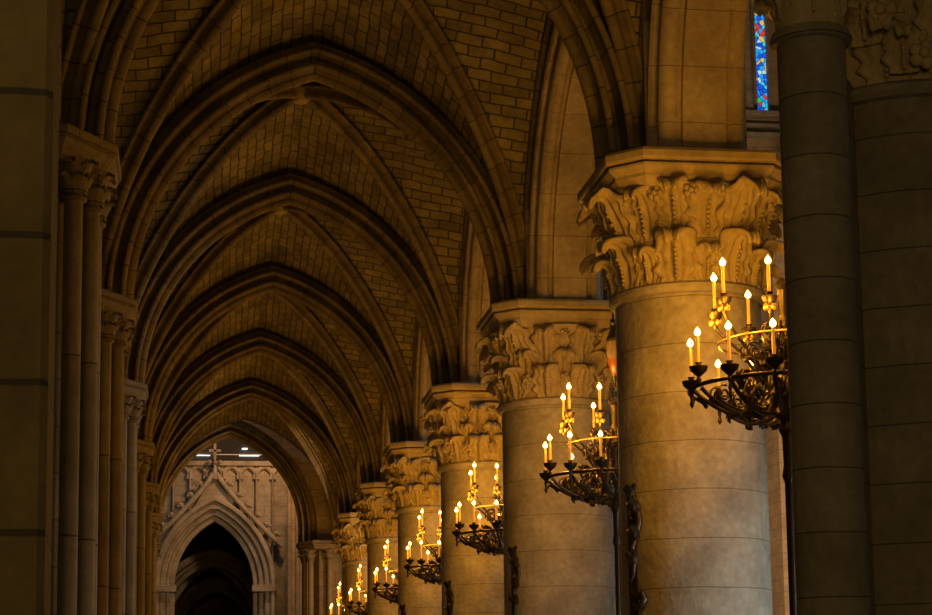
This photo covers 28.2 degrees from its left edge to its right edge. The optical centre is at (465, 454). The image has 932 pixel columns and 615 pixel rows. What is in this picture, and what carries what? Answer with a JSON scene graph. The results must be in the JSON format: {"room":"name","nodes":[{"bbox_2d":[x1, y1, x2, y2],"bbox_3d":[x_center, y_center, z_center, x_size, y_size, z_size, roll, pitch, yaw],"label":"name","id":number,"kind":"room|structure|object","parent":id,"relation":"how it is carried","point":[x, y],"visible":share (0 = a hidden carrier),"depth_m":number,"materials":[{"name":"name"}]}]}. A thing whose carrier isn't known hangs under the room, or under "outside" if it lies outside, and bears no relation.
{"room":"church","nodes":[
{"label":"church","id":0,"kind":"room"},
{"bbox_2d":[175,545,249,614],"bbox_3d":[-12.904,8.738,93.011,10.000,12.000,0.400,0,-8,-8],"label":"ceiling","id":1,"kind":"structure","parent":0,"point":[237,551],"depth_m":93.21,"materials":[{"name":"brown stone"}]},
{"bbox_2d":[175,566,249,602],"bbox_3d":[-10.621,5.676,78.007,4.025,2.408,5.712,0,-8,-8],"label":"rib","id":2,"kind":"object","parent":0,"point":[185,583],"visible":0.3,"depth_m":76.19,"materials":[{"name":"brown stone"}]},
{"bbox_2d":[189,523,238,544],"bbox_3d":[-11.413,2.726,81.937,8.000,0.400,23.400,0,-8,-8],"label":"ceiling","id":3,"kind":"structure","parent":0,"point":[213,534],"depth_m":89.40,"materials":[{"name":"grey stone"}]},
{"bbox_2d":[242,420,344,614],"bbox_3d":[-9.869,3.115,55.259,13.600,12.600,0.600,0,-8,-8],"label":"wall","id":4,"kind":"structure","parent":0,"point":[323,516],"depth_m":56.05,"materials":[{"name":"beige stone"}]},
{"bbox_2d":[67,0,640,495],"bbox_3d":[-3.422,-2.588,33.831,5.800,4.192,43.490,0,-8,-8],"label":"ceiling","id":5,"kind":"structure","parent":0,"point":[497,44],"depth_m":28.69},
{"bbox_2d":[166,406,336,539],"bbox_3d":[-6.127,-0.037,51.877,5.835,4.235,6.687,0,-8,-8],"label":"ribs","id":6,"kind":"object","parent":5,"relation":"attached to","point":[289,423],"visible":0.26,"depth_m":54.28,"materials":[{"name":"stone"}]},
{"bbox_2d":[160,357,355,511],"bbox_3d":[-5.180,-0.933,45.560,5.837,4.235,6.385,0,-8,-8],"label":"ribs","id":7,"kind":"object","parent":5,"relation":"attached to","point":[296,375],"visible":0.22,"depth_m":47.63,"materials":[{"name":"stone"}]},
{"bbox_2d":[153,292,380,481],"bbox_3d":[-4.255,-1.808,39.390,5.837,4.235,6.385,0,-8,-8],"label":"ribs","id":8,"kind":"object","parent":5,"relation":"attached to","point":[298,308],"visible":0.29,"depth_m":41.23,"materials":[{"name":"stone"}]},
{"bbox_2d":[144,205,412,440],"bbox_3d":[-3.329,-2.684,33.220,5.837,4.235,6.385,0,-8,-8],"label":"ribs","id":9,"kind":"object","parent":5,"relation":"attached to","point":[300,216],"visible":0.37,"depth_m":34.90,"materials":[{"name":"stone"}]},
{"bbox_2d":[134,83,459,382],"bbox_3d":[-2.426,-3.538,27.197,5.840,4.235,6.083,0,-8,-8],"label":"ribs","id":10,"kind":"object","parent":5,"relation":"attached to","point":[317,96],"visible":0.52,"depth_m":28.64,"materials":[{"name":"stone"}]},
{"bbox_2d":[101,0,543,298],"bbox_3d":[-1.517,-4.398,21.135,5.837,4.235,6.466,0,-8,-8],"label":"ribs","id":11,"kind":"object","parent":5,"relation":"attached to","point":[223,11],"visible":0.5,"depth_m":23.18,"materials":[{"name":"stone"}]},
{"bbox_2d":[61,0,644,147],"bbox_3d":[-0.640,-5.228,15.283,5.843,4.235,5.650,0,-8,-8],"label":"ribs","id":12,"kind":"object","parent":5,"relation":"attached to","point":[89,15],"visible":0.59,"depth_m":17.19,"materials":[{"name":"stone"}]},
{"bbox_2d":[161,466,615,614],"bbox_3d":[-6.124,5.887,70.029,25.400,11.100,0.600,0,-8,-8],"label":"wall","id":13,"kind":"structure","parent":0,"point":[181,482],"depth_m":69.98,"materials":[{"name":"grey stone"}]},
{"bbox_2d":[171,461,618,562],"bbox_3d":[-6.102,3.018,70.020,25.400,5.580,0.220,0,-8,-8],"label":"tracery","id":14,"kind":"object","parent":13,"relation":"attached to","point":[261,465],"visible":0.28,"depth_m":69.90,"materials":[{"name":"grey stone"}]},
{"bbox_2d":[198,454,260,454],"bbox_3d":[-5.953,0.008,70.531,25.000,0.044,0.044,0,-8,-8],"label":"rail","id":15,"kind":"object","parent":14,"relation":"on","point":[198,454],"visible":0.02,"depth_m":70.07,"materials":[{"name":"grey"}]},
{"bbox_2d":[191,277,610,460],"bbox_3d":[-6.706,-3.139,74.387,25.400,9.000,0.400,0,-8,-8],"label":"wall","id":16,"kind":"structure","parent":0,"point":[229,445],"depth_m":73.39,"materials":[{"name":"grey stone"}]},
{"bbox_2d":[746,0,781,222],"bbox_3d":[11.675,-4.947,66.117,11.500,31.000,0.700,0,-8,-8],"label":"wall","id":17,"kind":"structure","parent":0,"point":[771,58],"depth_m":66.88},
{"bbox_2d":[745,1,779,138],"bbox_3d":[10.803,-14.080,66.862,2.600,5.520,0.777,0,-8,-8],"label":"lancet window","id":18,"kind":"structure","parent":17,"relation":"in","point":[762,113],"depth_m":66.63,"materials":[{"name":"blue glass"}]},
{"bbox_2d":[758,119,771,149],"bbox_3d":[10.820,-0.952,65.422,0.460,22.920,0.700,0,-8,-8],"label":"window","id":19,"kind":"structure","parent":17,"relation":"in","point":[764,144],"depth_m":66.52,"materials":[{"name":"beige stone"}]},
{"bbox_3d":[0.558,7.828,43.390,38.000,0.300,103.000,0,-8,-8],"label":"floor","id":20,"kind":"structure","parent":0,"visible":0},
{"bbox_2d":[0,0,60,614],"bbox_3d":[-2.170,-2.833,5.893,2.042,10.500,1.094,0,-8,-8],"label":"pier","id":21,"kind":"object","parent":20,"relation":"on","point":[30,30],"visible":1,"depth_m":5.28,"materials":[{"name":"beige stone"}]},
{"bbox_2d":[50,122,121,614],"bbox_3d":[-4.121,0.585,16.780,1.860,6.800,2.140,0,-8,-8],"label":"pier","id":22,"kind":"object","parent":20,"relation":"on","point":[89,168],"visible":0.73,"depth_m":16.54,"materials":[{"name":"stone"}]},
{"bbox_2d":[59,0,66,121],"bbox_3d":[-3.831,-5.242,14.806,0.976,4.415,5.665,0,-8,-8],"label":"arch","id":23,"kind":"object","parent":22,"relation":"on","point":[63,38],"visible":0.1,"depth_m":17.12,"materials":[{"name":"beige stone"}]},
{"bbox_2d":[97,288,138,614],"bbox_3d":[-5.058,1.471,23.028,1.860,6.800,2.140,0,-8,-8],"label":"pier","id":24,"kind":"object","parent":20,"relation":"on","point":[119,313],"visible":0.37,"depth_m":22.83,"materials":[{"name":"stone"}]},
{"bbox_2d":[122,378,147,614],"bbox_3d":[-5.939,2.305,28.904,1.860,6.800,2.140,0,-8,-8],"label":"pier","id":25,"kind":"object","parent":20,"relation":"on","point":[135,393],"visible":0.27,"depth_m":28.84,"materials":[{"name":"stone"}]},
{"bbox_2d":[135,439,154,614],"bbox_3d":[-6.864,3.180,35.074,1.860,6.800,2.140,0,-8,-8],"label":"pier","id":26,"kind":"object","parent":20,"relation":"on","point":[145,449],"visible":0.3,"depth_m":35.08,"materials":[{"name":"stone"}]},
{"bbox_2d":[145,481,159,614],"bbox_3d":[-7.790,4.055,41.244,1.860,6.800,2.140,0,-8,-8],"label":"pier","id":27,"kind":"object","parent":20,"relation":"on","point":[152,489],"visible":0.19,"depth_m":41.30,"materials":[{"name":"stone"}]},
{"bbox_2d":[151,513,163,614],"bbox_3d":[-8.715,4.931,47.414,1.860,6.800,2.140,0,-8,-8],"label":"pier","id":28,"kind":"object","parent":20,"relation":"on","point":[157,518],"visible":0.16,"depth_m":47.48,"materials":[{"name":"stone"}]},
{"bbox_2d":[157,541,161,559],"bbox_3d":[-9.994,5.999,54.933,1.860,6.800,2.140,0,-8,-8],"label":"pier","id":29,"kind":"object","parent":20,"relation":"on","point":[159,544],"visible":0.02,"depth_m":55.20,"materials":[{"name":"stone"}]},
{"bbox_2d":[174,578,252,614],"bbox_3d":[-10.906,9.183,80.791,4.200,7.681,0.730,0,-8,-8],"label":"arch","id":30,"kind":"object","parent":20,"relation":"on","point":[196,592],"visible":0.98,"depth_m":81.06,"materials":[{"name":"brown stone"}]},
{"bbox_2d":[175,550,252,597],"bbox_3d":[-10.203,7.960,74.433,4.800,8.323,0.730,0,-8,-8],"label":"arch","id":31,"kind":"object","parent":20,"relation":"on","point":[240,569],"visible":0.62,"depth_m":74.84,"materials":[{"name":"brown stone"}]},
{"bbox_2d":[211,566,252,611],"bbox_3d":[-10.811,5.675,77.978,4.025,2.408,5.712,0,-8,-8],"label":"rib","id":32,"kind":"object","parent":31,"relation":"attached to","point":[232,577],"visible":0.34,"depth_m":76.32,"materials":[{"name":"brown stone"}]},
{"bbox_2d":[156,443,283,614],"bbox_3d":[-9.415,5.472,69.267,5.159,11.800,1.040,0,-8,-8],"label":"portal","id":33,"kind":"object","parent":20,"relation":"on","point":[214,505],"visible":0.89,"depth_m":69.42,"materials":[{"name":"grey stone"}]},
{"bbox_2d":[287,487,301,614],"bbox_3d":[-6.164,5.952,68.324,0.880,10.500,0.710,0,-8,-8],"label":"pilaster","id":34,"kind":"object","parent":20,"relation":"on","point":[294,566],"visible":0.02,"depth_m":68.26,"materials":[{"name":"beige stone"}]},
{"bbox_2d":[296,540,343,614],"bbox_3d":[-4.158,6.043,55.802,1.860,6.800,2.140,0,-8,-8],"label":"pier","id":35,"kind":"object","parent":20,"relation":"on","point":[322,569],"visible":0.62,"depth_m":55.41,"materials":[{"name":"stone"}]},
{"bbox_2d":[157,420,316,541],"bbox_3d":[-7.133,0.705,56.011,5.450,3.909,0.913,0,-8,-8],"label":"arch","id":36,"kind":"object","parent":35,"relation":"on","point":[242,431],"visible":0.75,"depth_m":56.08,"materials":[{"name":"beige stone"}]},
{"bbox_2d":[330,583,344,614],"bbox_3d":[-3.233,6.165,51.214,1.174,5.263,1.697,2,-8,-18],"label":"candelabrum","id":37,"kind":"object","parent":20,"relation":"on","point":[339,597],"visible":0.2,"depth_m":51.30,"materials":[{"name":"brown metal"}]},
{"bbox_2d":[331,512,366,614],"bbox_3d":[-2.476,4.977,48.344,2.118,6.800,2.139,0,-8,-8],"label":"stone column","id":38,"kind":"structure","parent":20,"relation":"on","point":[352,550],"depth_m":48.02,"materials":[{"name":"stone"}]},
{"bbox_2d":[153,380,352,513],"bbox_3d":[-5.640,-0.266,48.613,5.900,3.743,0.730,0,-8,-8],"label":"arch","id":39,"kind":"object","parent":38,"relation":"on","point":[226,398],"visible":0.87,"depth_m":48.58,"materials":[{"name":"beige stone"}]},
{"bbox_2d":[335,488,338,542],"bbox_3d":[-2.977,-0.002,52.344,0.980,4.417,6.682,0,-8,-8],"label":"arch","id":40,"kind":"object","parent":38,"relation":"on","point":[336,497],"visible":0.05,"depth_m":54.88,"materials":[{"name":"stone"}]},
{"bbox_2d":[356,465,356,511],"bbox_3d":[-2.434,-0.184,48.992,1.025,3.600,0.975,0,-8,-8],"label":"shaft","id":41,"kind":"object","parent":38,"relation":"on","point":[356,465],"visible":0.02,"depth_m":48.45,"materials":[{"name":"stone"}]},
{"bbox_2d":[347,564,366,614],"bbox_3d":[-2.323,5.303,45.142,1.174,5.263,1.697,2,-8,-18],"label":"candelabrum","id":42,"kind":"object","parent":20,"relation":"on","point":[350,607],"visible":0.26,"depth_m":45.16,"materials":[{"name":"brown metal"}]},
{"bbox_2d":[352,482,397,614],"bbox_3d":[-1.518,4.102,42.178,2.063,6.800,2.082,1,-8,-11],"label":"stone column","id":43,"kind":"structure","parent":20,"relation":"on","point":[379,524],"depth_m":41.81,"materials":[{"name":"stone"}]},
{"bbox_2d":[146,331,376,482],"bbox_3d":[-4.714,-1.141,42.443,5.900,3.743,0.730,0,-8,-8],"label":"arch","id":44,"kind":"object","parent":43,"relation":"on","point":[231,352],"visible":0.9,"depth_m":42.41,"materials":[{"name":"beige stone"}]},
{"bbox_2d":[355,449,360,511],"bbox_3d":[-2.030,-0.899,46.027,0.980,4.416,6.384,0,-8,-8],"label":"arch","id":45,"kind":"object","parent":43,"relation":"on","point":[356,457],"visible":0.05,"depth_m":48.27,"materials":[{"name":"stone"}]},
{"bbox_2d":[380,428,381,480],"bbox_3d":[-1.508,-1.060,42.822,1.025,3.600,0.975,0,-8,-8],"label":"shaft","id":46,"kind":"object","parent":43,"relation":"on","point":[381,428],"visible":0.03,"depth_m":42.29,"materials":[{"name":"stone"}]},
{"bbox_2d":[372,540,397,603],"bbox_3d":[-1.397,4.428,38.972,1.174,5.263,1.697,2,-8,-18],"label":"candelabrum","id":47,"kind":"object","parent":20,"relation":"on","point":[393,597],"visible":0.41,"depth_m":39.00,"materials":[{"name":"brown metal"}]},
{"bbox_2d":[380,441,441,614],"bbox_3d":[-0.608,3.226,36.006,2.083,6.800,2.083,1,-8,-14],"label":"stone column","id":48,"kind":"structure","parent":20,"relation":"on","point":[415,479],"depth_m":35.61,"materials":[{"name":"stone"}]},
{"bbox_2d":[137,265,408,442],"bbox_3d":[-3.789,-2.017,36.273,5.900,3.743,0.730,0,-8,-8],"label":"arch","id":49,"kind":"object","parent":48,"relation":"on","point":[240,289],"visible":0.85,"depth_m":36.24,"materials":[{"name":"beige stone"}]},
{"bbox_2d":[379,396,390,481],"bbox_3d":[-1.105,-1.774,39.857,0.980,4.416,6.384,0,-8,-8],"label":"arch","id":50,"kind":"object","parent":48,"relation":"on","point":[383,421],"visible":0.06,"depth_m":42.06,"materials":[{"name":"stone"}]},
{"bbox_2d":[399,604,406,614],"bbox_3d":[-1.200,3.484,35.477,0.225,1.259,0.280,-8,-11,42],"label":"iron bracket","id":51,"kind":"object","parent":48,"relation":"attached to","point":[402,607],"visible":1,"depth_m":35.53,"materials":[{"name":"brown metal"}]},
{"bbox_2d":[413,378,414,440],"bbox_3d":[-0.583,-1.935,36.653,1.025,3.600,0.975,0,-8,-8],"label":"shaft","id":52,"kind":"object","parent":48,"relation":"on","point":[414,378],"visible":0.02,"depth_m":36.11,"materials":[{"name":"stone"}]},
{"bbox_2d":[411,318,431,440],"bbox_3d":[-0.179,-2.650,33.688,0.980,4.416,6.384,0,-8,-8],"label":"arch","id":53,"kind":"object","parent":48,"relation":"on","point":[421,372],"visible":0.09,"depth_m":35.70,"materials":[{"name":"stone"}]},
{"bbox_2d":[404,509,441,584],"bbox_3d":[-0.531,3.608,33.194,1.174,5.263,1.697,2,-8,-18],"label":"candelabrum","id":54,"kind":"object","parent":20,"relation":"on","point":[430,576],"visible":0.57,"depth_m":33.20,"materials":[{"name":"brown metal"}]},
{"bbox_2d":[408,542,410,557],"bbox_3d":[-1.004,1.697,33.190,0.056,0.300,0.056,0,-8,-8],"label":"candle","id":55,"kind":"object","parent":54,"relation":"on","point":[409,543],"depth_m":33.18,"materials":[{"name":"yellow wax"}]},
{"bbox_2d":[420,541,422,557],"bbox_3d":[-0.796,1.681,32.901,0.056,0.333,0.056,0,-8,-8],"label":"candle","id":56,"kind":"object","parent":54,"relation":"on","point":[421,542],"depth_m":32.89,"materials":[{"name":"yellow wax"}]},
{"bbox_2d":[421,509,423,525],"bbox_3d":[-0.786,1.126,33.299,0.056,0.311,0.056,0,-8,-8],"label":"candle","id":57,"kind":"object","parent":54,"relation":"on","point":[422,511],"depth_m":33.29,"materials":[{"name":"yellow wax"}]},
{"bbox_2d":[439,511,440,526],"bbox_3d":[-0.461,1.137,33.022,0.056,0.311,0.056,0,-8,-8],"label":"candle","id":58,"kind":"object","parent":54,"relation":"on","point":[439,511],"depth_m":33.01,"materials":[{"name":"yellow wax"}]},
{"bbox_2d":[419,382,503,614],"bbox_3d":[0.317,2.351,29.836,2.069,6.800,2.069,0,-8,-8],"label":"stone column","id":59,"kind":"structure","parent":20,"relation":"on","point":[464,420],"depth_m":29.43,"materials":[{"name":"stone"}]},
{"bbox_2d":[124,173,453,384],"bbox_3d":[-2.864,-2.892,30.103,5.900,3.743,0.730,0,-8,-8],"label":"arch","id":60,"kind":"object","parent":59,"relation":"on","point":[254,200],"visible":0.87,"depth_m":30.06,"materials":[{"name":"beige stone"}]},
{"bbox_2d":[443,580,453,614],"bbox_3d":[-0.275,2.608,29.307,0.225,1.259,0.280,-8,-11,42],"label":"iron bracket","id":61,"kind":"object","parent":59,"relation":"attached to","point":[449,592],"visible":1,"depth_m":29.34,"materials":[{"name":"brown metal"}]},
{"bbox_2d":[459,306,461,382],"bbox_3d":[0.342,-2.810,30.483,1.025,3.600,0.975,0,-8,-8],"label":"shaft","id":62,"kind":"object","parent":59,"relation":"on","point":[460,308],"visible":0.02,"depth_m":29.96,"materials":[{"name":"stone"}]},
{"bbox_2d":[457,210,493,382],"bbox_3d":[0.724,-3.505,27.665,0.980,4.415,6.085,0,-8,-8],"label":"arch","id":63,"kind":"object","parent":59,"relation":"on","point":[473,290],"visible":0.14,"depth_m":29.54,"materials":[{"name":"stone"}]},
{"bbox_2d":[452,463,503,555],"bbox_3d":[0.380,2.747,27.122,1.174,5.263,1.697,2,-8,-18],"label":"candelabrum","id":64,"kind":"object","parent":20,"relation":"on","point":[484,544],"visible":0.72,"depth_m":27.13,"materials":[{"name":"brown metal"}]},
{"bbox_2d":[455,507,457,528],"bbox_3d":[-0.138,0.935,27.241,0.056,0.333,0.056,0,-8,-8],"label":"candle","id":65,"kind":"object","parent":64,"relation":"on","point":[456,510],"depth_m":27.23,"materials":[{"name":"yellow wax"}]},
{"bbox_2d":[458,502,460,521],"bbox_3d":[-0.094,0.836,27.118,0.056,0.300,0.056,0,-8,-8],"label":"candle","id":66,"kind":"object","parent":64,"relation":"on","point":[459,504],"depth_m":27.11,"materials":[{"name":"yellow wax"}]},
{"bbox_2d":[469,470,471,489],"bbox_3d":[0.070,0.380,27.348,0.056,0.311,0.056,0,-8,-8],"label":"candle","id":67,"kind":"object","parent":64,"relation":"on","point":[470,473],"depth_m":27.34,"materials":[{"name":"yellow wax"}]},
{"bbox_2d":[472,501,475,521],"bbox_3d":[0.115,0.820,26.829,0.056,0.333,0.056,0,-8,-8],"label":"candle","id":68,"kind":"object","parent":64,"relation":"on","point":[473,502],"depth_m":26.82,"materials":[{"name":"yellow wax"}]},
{"bbox_2d":[473,463,475,482],"bbox_3d":[0.125,0.264,27.227,0.056,0.311,0.056,0,-8,-8],"label":"candle","id":69,"kind":"object","parent":64,"relation":"on","point":[474,465],"depth_m":27.22,"materials":[{"name":"yellow wax"}]},
{"bbox_2d":[478,514,480,532],"bbox_3d":[0.208,1.047,28.110,0.056,0.300,0.056,0,-8,-8],"label":"candle","id":70,"kind":"object","parent":64,"relation":"on","point":[479,516],"depth_m":28.10,"materials":[{"name":"yellow wax"}]},
{"bbox_2d":[495,500,497,519],"bbox_3d":[0.439,0.796,26.654,0.056,0.300,0.056,0,-8,-8],"label":"candle","id":71,"kind":"object","parent":64,"relation":"on","point":[496,502],"depth_m":26.65,"materials":[{"name":"yellow wax"}]},
{"bbox_2d":[495,464,498,483],"bbox_3d":[0.450,0.276,26.950,0.056,0.311,0.056,0,-8,-8],"label":"candle","id":72,"kind":"object","parent":64,"relation":"on","point":[496,466],"depth_m":26.94,"materials":[{"name":"yellow wax"}]},
{"bbox_2d":[475,298,616,614],"bbox_3d":[1.198,1.517,23.960,2.151,6.800,2.069,0,-8,-8],"label":"stone column","id":73,"kind":"structure","parent":20,"relation":"on","point":[536,347],"depth_m":23.55,"materials":[{"name":"stone"}]},
{"bbox_2d":[106,42,518,305],"bbox_3d":[-1.983,-3.726,24.227,5.900,3.743,0.730,0,-8,-8],"label":"arch","id":74,"kind":"object","parent":73,"relation":"on","point":[265,77],"visible":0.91,"depth_m":24.18,"materials":[{"name":"beige stone"}]},
{"bbox_2d":[507,546,520,614],"bbox_3d":[0.606,1.775,23.431,0.225,1.259,0.280,-8,-11,42],"label":"iron bracket","id":75,"kind":"object","parent":73,"relation":"attached to","point":[515,563],"visible":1,"depth_m":23.46,"materials":[{"name":"brown metal"}]},
{"bbox_2d":[523,14,600,299],"bbox_3d":[1.633,-4.364,21.602,0.980,4.417,6.463,0,-8,-8],"label":"arch","id":76,"kind":"object","parent":73,"relation":"on","point":[560,153],"visible":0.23,"depth_m":23.52,"materials":[{"name":"stone"}]},
{"bbox_2d":[606,313,616,386],"bbox_3d":[1.678,-2.969,21.605,0.176,4.420,0.176,0,-8,-8],"label":"hanging lantern","id":77,"kind":"object","parent":76,"relation":"hanging from","point":[611,339],"visible":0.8,"depth_m":21.30,"materials":[{"name":"orange glass"}]},
{"bbox_2d":[525,210,602,299],"bbox_3d":[1.223,-3.644,24.607,1.025,3.600,0.975,0,-8,-8],"label":"shaft","id":78,"kind":"object","parent":73,"relation":"on","point":[527,214],"visible":0.02,"depth_m":24.09,"materials":[{"name":"stone"}]},
{"bbox_2d":[539,383,621,614],"bbox_3d":[1.408,1.830,20.667,1.174,5.263,1.697,2,-8,-18],"label":"candelabrum","id":79,"kind":"object","parent":20,"relation":"on","point":[608,495],"visible":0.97,"depth_m":20.74,"materials":[{"name":"brown metal"}]},
{"bbox_2d":[543,442,547,469],"bbox_3d":[0.890,0.019,20.786,0.056,0.333,0.056,0,-8,-8],"label":"candle","id":80,"kind":"object","parent":79,"relation":"on","point":[545,445],"depth_m":20.78,"materials":[{"name":"yellow wax"}]},
{"bbox_2d":[547,434,551,459],"bbox_3d":[0.935,-0.081,20.663,0.056,0.300,0.056,0,-8,-8],"label":"candle","id":81,"kind":"object","parent":79,"relation":"on","point":[549,437],"depth_m":20.65,"materials":[{"name":"yellow wax"}]},
{"bbox_2d":[561,394,565,419],"bbox_3d":[1.098,-0.536,20.894,0.056,0.311,0.056,0,-8,-8],"label":"candle","id":82,"kind":"object","parent":79,"relation":"on","point":[563,397],"depth_m":20.88,"materials":[{"name":"yellow wax"}]},
{"bbox_2d":[566,383,570,408],"bbox_3d":[1.153,-0.652,20.772,0.056,0.311,0.056,0,-8,-8],"label":"candle","id":83,"kind":"object","parent":79,"relation":"on","point":[568,386],"depth_m":20.76,"materials":[{"name":"yellow wax"}]},
{"bbox_2d":[567,431,571,459],"bbox_3d":[1.144,-0.097,20.375,0.056,0.333,0.056,0,-8,-8],"label":"candle","id":84,"kind":"object","parent":79,"relation":"on","point":[569,435],"depth_m":20.36,"materials":[{"name":"yellow wax"}]},
{"bbox_2d":[569,476,572,487],"bbox_3d":[1.149,0.298,20.319,0.039,0.140,0.037,0,-8,-8],"label":"pendant","id":85,"kind":"object","parent":79,"relation":"attached to","point":[571,477],"depth_m":20.31,"materials":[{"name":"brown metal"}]},
{"bbox_2d":[591,402,595,427],"bbox_3d":[1.490,-0.461,21.625,0.056,0.311,0.056,0,-8,-8],"label":"candle","id":86,"kind":"object","parent":79,"relation":"on","point":[593,405],"depth_m":21.62,"materials":[{"name":"yellow wax"}]},
{"bbox_2d":[597,383,601,409],"bbox_3d":[1.478,-0.641,20.495,0.056,0.311,0.056,0,-8,-8],"label":"candle","id":87,"kind":"object","parent":79,"relation":"on","point":[599,386],"depth_m":20.49,"materials":[{"name":"yellow wax"}]},
{"bbox_2d":[598,430,602,455],"bbox_3d":[1.468,-0.120,20.200,0.056,0.300,0.056,0,-8,-8],"label":"candle","id":88,"kind":"object","parent":79,"relation":"on","point":[600,433],"depth_m":20.19,"materials":[{"name":"yellow wax"}]},
{"bbox_2d":[576,146,783,614],"bbox_3d":[2.180,0.631,17.718,2.122,6.800,2.122,-1,-8,-2],"label":"stone column","id":89,"kind":"structure","parent":20,"relation":"on","point":[666,218],"depth_m":17.30,"materials":[{"name":"stone"}]},
{"bbox_2d":[77,0,635,169],"bbox_3d":[-1.046,-4.612,17.979,5.900,3.743,0.730,0,-8,-8],"label":"arch","id":90,"kind":"object","parent":89,"relation":"on","point":[580,24],"visible":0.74,"depth_m":17.86,"materials":[{"name":"beige stone"}]},
{"bbox_2d":[623,483,647,614],"bbox_3d":[1.543,0.888,17.183,0.225,1.259,0.280,-8,-11,42],"label":"iron bracket","id":91,"kind":"object","parent":89,"relation":"attached to","point":[634,514],"visible":1,"depth_m":17.21,"materials":[{"name":"brown metal"}]},
{"bbox_2d":[638,0,749,148],"bbox_3d":[2.513,-5.195,15.751,0.976,4.415,5.665,0,-8,-8],"label":"arch","id":92,"kind":"object","parent":89,"relation":"on","point":[697,54],"visible":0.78,"depth_m":17.49,"materials":[{"name":"stone"}]},
{"bbox_2d":[642,20,746,148],"bbox_3d":[2.160,-4.530,18.358,1.025,3.600,0.975,0,-8,-8],"label":"shaft","id":93,"kind":"object","parent":89,"relation":"on","point":[645,27],"visible":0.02,"depth_m":17.85,"materials":[{"name":"stone"}]},
{"bbox_2d":[682,255,796,614],"bbox_3d":[2.349,1.025,15.000,1.174,5.263,1.697,2,-8,-18],"label":"candelabrum","id":94,"kind":"object","parent":20,"relation":"on","point":[772,359],"visible":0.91,"depth_m":15.07,"materials":[{"name":"brown metal"}]},
{"bbox_2d":[687,339,692,376],"bbox_3d":[1.831,-0.787,15.119,0.056,0.333,0.056,0,-8,-8],"label":"candle","id":95,"kind":"object","parent":94,"relation":"on","point":[690,343],"depth_m":15.11,"materials":[{"name":"yellow wax"}]},
{"bbox_2d":[690,396,693,408],"bbox_3d":[1.836,-0.445,15.071,0.039,0.140,0.037,0,-8,-8],"label":"pendant","id":96,"kind":"object","parent":94,"relation":"attached to","point":[691,397],"depth_m":15.06,"materials":[{"name":"brown metal"}]},
{"bbox_2d":[694,327,700,361],"bbox_3d":[1.875,-0.886,14.996,0.056,0.300,0.056,0,-8,-8],"label":"candle","id":97,"kind":"object","parent":94,"relation":"on","point":[697,332],"depth_m":14.98,"materials":[{"name":"yellow wax"}]},
{"bbox_2d":[711,273,716,307],"bbox_3d":[2.039,-1.341,15.227,0.056,0.311,0.056,0,-8,-8],"label":"candle","id":98,"kind":"object","parent":94,"relation":"on","point":[713,278],"depth_m":15.22,"materials":[{"name":"yellow wax"}]},
{"bbox_2d":[715,360,720,385],"bbox_3d":[2.177,-0.675,15.988,0.056,0.300,0.056,0,-8,-8],"label":"candle","id":99,"kind":"object","parent":94,"relation":"on","point":[717,364],"depth_m":15.98,"materials":[{"name":"yellow wax"}]},
{"bbox_2d":[718,412,721,424],"bbox_3d":[2.182,-0.329,15.939,0.039,0.140,0.037,0,-8,-8],"label":"pendant","id":100,"kind":"object","parent":94,"relation":"attached to","point":[719,413],"depth_m":15.93,"materials":[{"name":"brown metal"}]},
{"bbox_2d":[719,258,725,292],"bbox_3d":[2.094,-1.457,15.105,0.056,0.311,0.056,0,-8,-8],"label":"candle","id":101,"kind":"object","parent":94,"relation":"on","point":[722,262],"depth_m":15.10,"materials":[{"name":"yellow wax"}]},
{"bbox_2d":[725,321,731,359],"bbox_3d":[2.084,-0.902,14.708,0.056,0.333,0.056,0,-8,-8],"label":"candle","id":102,"kind":"object","parent":94,"relation":"on","point":[728,326],"depth_m":14.70,"materials":[{"name":"yellow wax"}]},
{"bbox_2d":[728,382,732,399],"bbox_3d":[2.090,-0.507,14.652,0.039,0.140,0.037,0,-8,-8],"label":"pendant","id":103,"kind":"object","parent":94,"relation":"attached to","point":[730,385],"depth_m":14.64,"materials":[{"name":"brown metal"}]},
{"bbox_2d":[745,290,750,323],"bbox_3d":[2.430,-1.266,15.958,0.056,0.311,0.056,0,-8,-8],"label":"candle","id":104,"kind":"object","parent":94,"relation":"on","point":[747,294],"depth_m":15.95,"materials":[{"name":"yellow wax"}]},
{"bbox_2d":[765,255,770,290],"bbox_3d":[2.419,-1.446,14.828,0.056,0.311,0.056,0,-8,-8],"label":"candle","id":105,"kind":"object","parent":94,"relation":"on","point":[767,260],"depth_m":14.82,"materials":[{"name":"yellow wax"}]},
{"bbox_2d":[769,318,775,353],"bbox_3d":[2.409,-0.925,14.533,0.056,0.300,0.056,0,-8,-8],"label":"candle","id":106,"kind":"object","parent":94,"relation":"on","point":[772,323],"depth_m":14.52,"materials":[{"name":"yellow wax"}]},
{"bbox_2d":[761,223,789,614],"bbox_3d":[10.318,1.101,57.959,1.600,16.800,1.800,0,-8,-8],"label":"pier","id":107,"kind":"object","parent":20,"relation":"on","point":[774,449],"visible":0.02,"depth_m":57.68,"materials":[{"name":"beige stone"}]},
{"bbox_2d":[754,0,875,614],"bbox_3d":[2.152,-0.278,11.214,1.124,6.800,1.443,0,-8,-8],"label":"shaft","id":108,"kind":"object","parent":20,"relation":"on","point":[832,516],"visible":1,"depth_m":10.91,"materials":[{"name":"stone"}]},
{"bbox_2d":[751,0,931,614],"bbox_3d":[3.025,-0.144,12.257,2.013,6.800,2.074,0,-8,-8],"label":"stone column","id":109,"kind":"structure","parent":20,"relation":"on","point":[889,52],"depth_m":11.73,"materials":[{"name":"stone"}]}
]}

